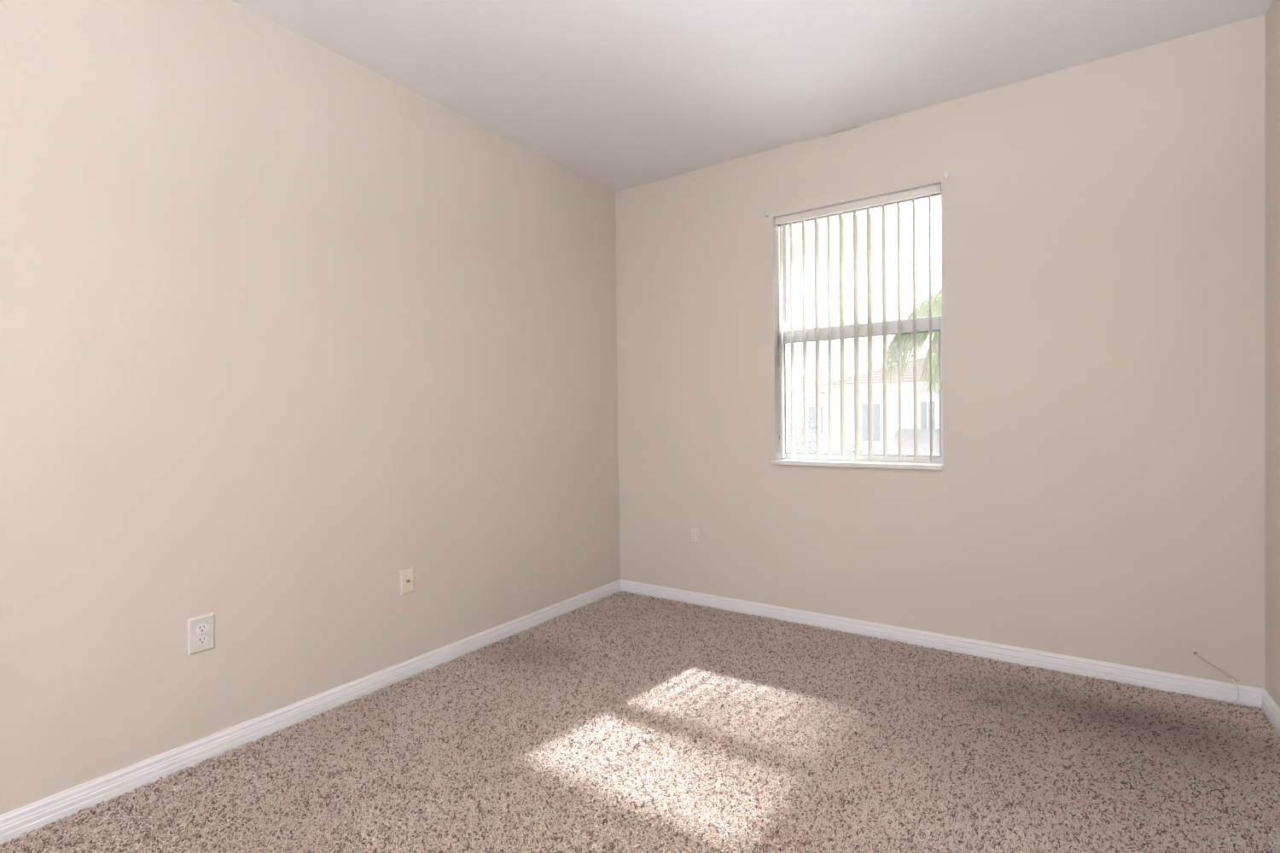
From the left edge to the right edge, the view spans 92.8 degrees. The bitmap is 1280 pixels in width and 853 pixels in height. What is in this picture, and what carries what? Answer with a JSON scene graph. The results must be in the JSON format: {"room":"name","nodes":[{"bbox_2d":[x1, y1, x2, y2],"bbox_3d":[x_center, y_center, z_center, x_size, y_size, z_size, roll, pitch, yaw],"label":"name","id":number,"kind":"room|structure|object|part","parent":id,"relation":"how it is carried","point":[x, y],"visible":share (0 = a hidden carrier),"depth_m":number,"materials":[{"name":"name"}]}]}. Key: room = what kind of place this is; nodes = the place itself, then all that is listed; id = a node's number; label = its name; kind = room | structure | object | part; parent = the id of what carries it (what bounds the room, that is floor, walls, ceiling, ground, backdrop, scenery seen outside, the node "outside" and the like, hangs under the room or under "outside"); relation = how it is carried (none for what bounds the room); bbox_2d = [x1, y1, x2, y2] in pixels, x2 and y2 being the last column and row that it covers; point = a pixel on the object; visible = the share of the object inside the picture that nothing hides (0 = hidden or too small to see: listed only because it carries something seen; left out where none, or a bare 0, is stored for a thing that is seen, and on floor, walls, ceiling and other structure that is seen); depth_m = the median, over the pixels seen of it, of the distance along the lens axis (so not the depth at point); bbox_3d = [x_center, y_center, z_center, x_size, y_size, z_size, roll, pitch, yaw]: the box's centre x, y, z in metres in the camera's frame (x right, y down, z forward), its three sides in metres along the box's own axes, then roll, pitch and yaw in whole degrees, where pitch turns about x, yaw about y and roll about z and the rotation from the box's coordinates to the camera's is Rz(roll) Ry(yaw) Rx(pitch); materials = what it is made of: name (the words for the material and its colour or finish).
{"room":"empty bedroom","nodes":[
{"label":"empty bedroom","id":0,"kind":"room"},
{"bbox_2d":[0,0,620,815],"bbox_3d":[-1.928,-0.167,1.574,0.220,2.607,6.000,0,1,34],"label":"wall","id":1,"kind":"structure","parent":0,"point":[288,330],"depth_m":2.19,"materials":[{"name":"paint"}]},
{"bbox_2d":[187,613,215,655],"bbox_3d":[-1.467,0.695,2.041,0.009,0.118,0.076,0,1,34],"label":"wall outlet","id":2,"kind":"object","parent":1,"relation":"attached to","point":[200,630],"visible":1,"depth_m":2.04,"materials":[{"name":"white plastic"}]},
{"bbox_2d":[196,634,208,645],"bbox_3d":[-1.465,0.715,2.041,0.004,0.028,0.034,0,1,34],"label":"receptacle","id":3,"kind":"object","parent":2,"relation":"attached to","point":[200,639],"depth_m":2.04,"materials":[{"name":"white plastic"}]},
{"bbox_2d":[196,623,208,634],"bbox_3d":[-1.466,0.675,2.040,0.004,0.028,0.034,0,1,34],"label":"receptacle","id":4,"kind":"object","parent":2,"relation":"attached to","point":[200,628],"depth_m":2.04,"materials":[{"name":"white plastic"}]},
{"bbox_2d":[0,579,620,846],"bbox_3d":[-1.815,1.098,1.524,0.014,0.082,6.000,0,1,34],"label":"baseboard","id":5,"kind":"structure","parent":1,"relation":"attached to","point":[29,817],"depth_m":2.15,"materials":[{"name":"white paint"}]},
{"bbox_2d":[400,566,414,595],"bbox_3d":[-1.021,0.681,2.687,0.017,0.110,0.068,0,1,34],"label":"plate","id":6,"kind":"object","parent":1,"relation":"attached to","point":[406,575],"visible":1,"depth_m":2.68,"materials":[{"name":"plastic"}]},
{"bbox_2d":[0,593,1279,852],"bbox_3d":[-0.574,1.205,0.679,3.457,0.150,6.440,0,1,34],"label":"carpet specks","id":7,"kind":"structure","parent":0,"point":[781,719],"depth_m":1.87,"materials":[{"name":"brown carpet"}]},
{"bbox_2d":[0,590,1279,852],"bbox_3d":[-0.575,1.124,0.680,2.992,0.017,5.974,0,1,34],"label":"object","id":8,"kind":"object","parent":7,"relation":"on","point":[652,627],"visible":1,"depth_m":2.00,"materials":[{"name":"beige carpet"}]},
{"bbox_2d":[230,0,1272,192],"bbox_3d":[-0.610,-1.551,0.644,3.457,0.150,6.440,0,1,34],"label":"ceiling","id":9,"kind":"structure","parent":0,"point":[619,95],"depth_m":2.48,"materials":[{"name":"white paint"}]},
{"bbox_2d":[615,14,1265,689],"bbox_3d":[1.161,-0.229,3.228,3.457,2.607,0.222,0,1,34],"label":"wall","id":10,"kind":"structure","parent":0,"point":[1098,494],"depth_m":2.71,"materials":[{"name":"paint"}]},
{"bbox_2d":[688,523,700,543],"bbox_3d":[0.328,0.647,3.679,0.078,0.114,0.009,0,1,34],"label":"wall outlet","id":11,"kind":"object","parent":10,"relation":"attached to","point":[694,530],"visible":1,"depth_m":3.67,"materials":[{"name":"white plastic"}]},
{"bbox_2d":[691,528,696,533],"bbox_3d":[0.327,0.627,3.677,0.034,0.028,0.004,0,1,34],"label":"receptacle","id":12,"kind":"object","parent":11,"relation":"attached to","point":[693,530],"depth_m":3.68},
{"bbox_2d":[763,209,767,218],"bbox_3d":[0.696,-1.183,3.376,0.018,0.050,0.028,0,1,34],"label":"curtain rod bracket","id":13,"kind":"object","parent":10,"relation":"attached to","point":[766,210],"visible":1,"depth_m":3.38,"materials":[{"name":"white plastic"}]},
{"bbox_2d":[776,430,779,447],"bbox_3d":[0.774,0.071,3.410,0.013,0.090,0.024,0,1,34],"label":"cord tensioner","id":14,"kind":"object","parent":10,"relation":"attached to","point":[777,432],"visible":1,"depth_m":3.40,"materials":[{"name":"white plastic"}]},
{"bbox_2d":[770,226,942,470],"bbox_3d":[1.133,-0.507,3.204,0.891,1.430,0.193,0,1,34],"label":"window","id":15,"kind":"structure","parent":10,"relation":"in","point":[923,462],"depth_m":3.20,"materials":[{"name":"white plastic"}]},
{"bbox_3d":[1.170,-0.842,3.267,0.825,0.718,0.030,0,1,34],"label":"sash","id":16,"kind":"part","parent":15,"relation":"part of","materials":[{"name":"white"}]},
{"bbox_3d":[1.115,0.197,3.190,0.862,0.023,0.123,0,1,34],"label":"sill","id":17,"kind":"part","parent":15,"relation":"part of","materials":[{"name":"stone"}]},
{"bbox_2d":[775,184,941,461],"bbox_3d":[1.120,-0.495,3.185,0.830,1.335,0.089,0,1,34],"label":"vertical blind","id":18,"kind":"object","parent":15,"relation":"attached to","point":[928,192],"visible":1,"depth_m":3.19,"materials":[{"name":"plastic"}]},
{"bbox_3d":[0.773,-0.727,3.403,0.004,0.798,0.015,0,1,34],"label":"pull chain","id":19,"kind":"part","parent":18,"relation":"part of","materials":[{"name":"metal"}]},
{"bbox_3d":[1.158,-0.187,3.246,0.825,0.714,0.034,0,1,34],"label":"sash","id":20,"kind":"part","parent":15,"relation":"part of","materials":[{"name":"clear glass"}]},
{"bbox_2d":[772,181,942,460],"bbox_3d":[1.118,-0.478,3.182,0.843,1.370,0.099,0,1,34],"label":"trim","id":21,"kind":"structure","parent":10,"relation":"attached to","point":[777,378],"depth_m":3.40,"materials":[{"name":"white paint"}]},
{"bbox_2d":[620,579,1263,710],"bbox_3d":[1.112,1.039,3.149,3.017,0.082,0.014,0,1,34],"label":"baseboard","id":22,"kind":"structure","parent":10,"relation":"attached to","point":[1249,696],"depth_m":2.82,"materials":[{"name":"white paint"}]},
{"bbox_2d":[943,169,948,181],"bbox_3d":[1.440,-1.184,2.868,0.018,0.050,0.028,0,1,34],"label":"curtain rod bracket","id":23,"kind":"object","parent":10,"relation":"attached to","point":[946,172],"visible":1,"depth_m":2.88,"materials":[{"name":"white plastic"}]},
{"bbox_2d":[1194,653,1239,703],"bbox_3d":[2.234,0.977,2.363,0.128,0.162,0.044,0,1,41],"label":"loose cable","id":24,"kind":"object","parent":10,"relation":"attached to","point":[1196,654],"visible":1,"depth_m":2.34,"materials":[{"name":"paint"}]},
{"bbox_2d":[1265,0,1279,708],"bbox_3d":[0.745,-0.179,-0.251,0.220,2.607,6.000,0,1,34],"label":"wall","id":25,"kind":"structure","parent":0,"point":[1272,14],"depth_m":2.21,"materials":[{"name":"paint"}]},
{"bbox_2d":[1261,689,1279,737],"bbox_3d":[0.665,1.087,-0.169,0.014,0.082,6.000,0,1,34],"label":"baseboard","id":26,"kind":"structure","parent":25,"relation":"attached to","point":[1269,707],"depth_m":2.20,"materials":[{"name":"white paint"}]},
{"label":"outside","id":27,"kind":"structure","parent":0,"visible":0},
{"bbox_3d":[17.109,3.454,46.977,100.000,0.300,89.680,0,1,34],"label":"ground","id":28,"kind":"structure","parent":27,"visible":0},
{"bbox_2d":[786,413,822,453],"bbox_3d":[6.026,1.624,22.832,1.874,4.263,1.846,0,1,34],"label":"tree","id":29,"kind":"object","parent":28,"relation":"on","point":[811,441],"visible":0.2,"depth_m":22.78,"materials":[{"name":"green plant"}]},
{"bbox_2d":[786,374,826,453],"bbox_3d":[7.948,0.346,34.199,9.360,6.480,8.060,0,1,34],"label":"house","id":30,"kind":"structure","parent":28,"relation":"on","point":[798,380],"depth_m":29.92,"materials":[{"name":"beige paint"}]},
{"bbox_3d":[7.157,-0.306,30.472,0.600,1.300,0.015,0,1,34],"label":"pane","id":31,"kind":"part","parent":30,"relation":"part of","materials":[{"name":"clear glass"}]},
{"bbox_3d":[8.519,-0.312,29.541,0.700,1.300,0.015,0,1,34],"label":"pane","id":32,"kind":"part","parent":30,"relation":"part of","materials":[{"name":"clear glass"}]},
{"bbox_2d":[845,442,863,454],"bbox_3d":[7.237,2.159,20.803,1.217,3.213,1.229,-1,1,-22],"label":"shrub","id":33,"kind":"object","parent":28,"relation":"on","point":[853,446],"visible":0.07,"depth_m":20.74,"materials":[{"name":"green plant"}]},
{"bbox_2d":[807,357,939,456],"bbox_3d":[12.215,0.384,22.890,9.960,6.580,9.930,0,1,34],"label":"house","id":34,"kind":"structure","parent":28,"relation":"on","point":[907,397],"depth_m":22.00,"materials":[{"name":"beige paint"}]},
{"bbox_3d":[8.462,-0.145,22.318,0.650,1.350,0.015,0,1,34],"label":"pane","id":35,"kind":"part","parent":34,"relation":"part of","materials":[{"name":"clear glass"}]},
{"bbox_3d":[10.030,-0.227,21.246,0.450,1.300,0.015,0,1,34],"label":"pane","id":36,"kind":"part","parent":34,"relation":"part of","materials":[{"name":"clear glass"}]},
{"bbox_3d":[3.368,3.968,7.336,26.000,0.040,8.660,0,1,34],"label":"patio","id":37,"kind":"object","parent":28,"relation":"on","visible":0},
{"bbox_2d":[876,283,942,397],"bbox_3d":[4.340,0.976,6.433,3.289,6.035,3.217,-1,1,-15],"label":"palm tree","id":38,"kind":"object","parent":37,"relation":"on","point":[923,311],"visible":0.18,"depth_m":6.78,"materials":[{"name":"green plant"}]}
]}

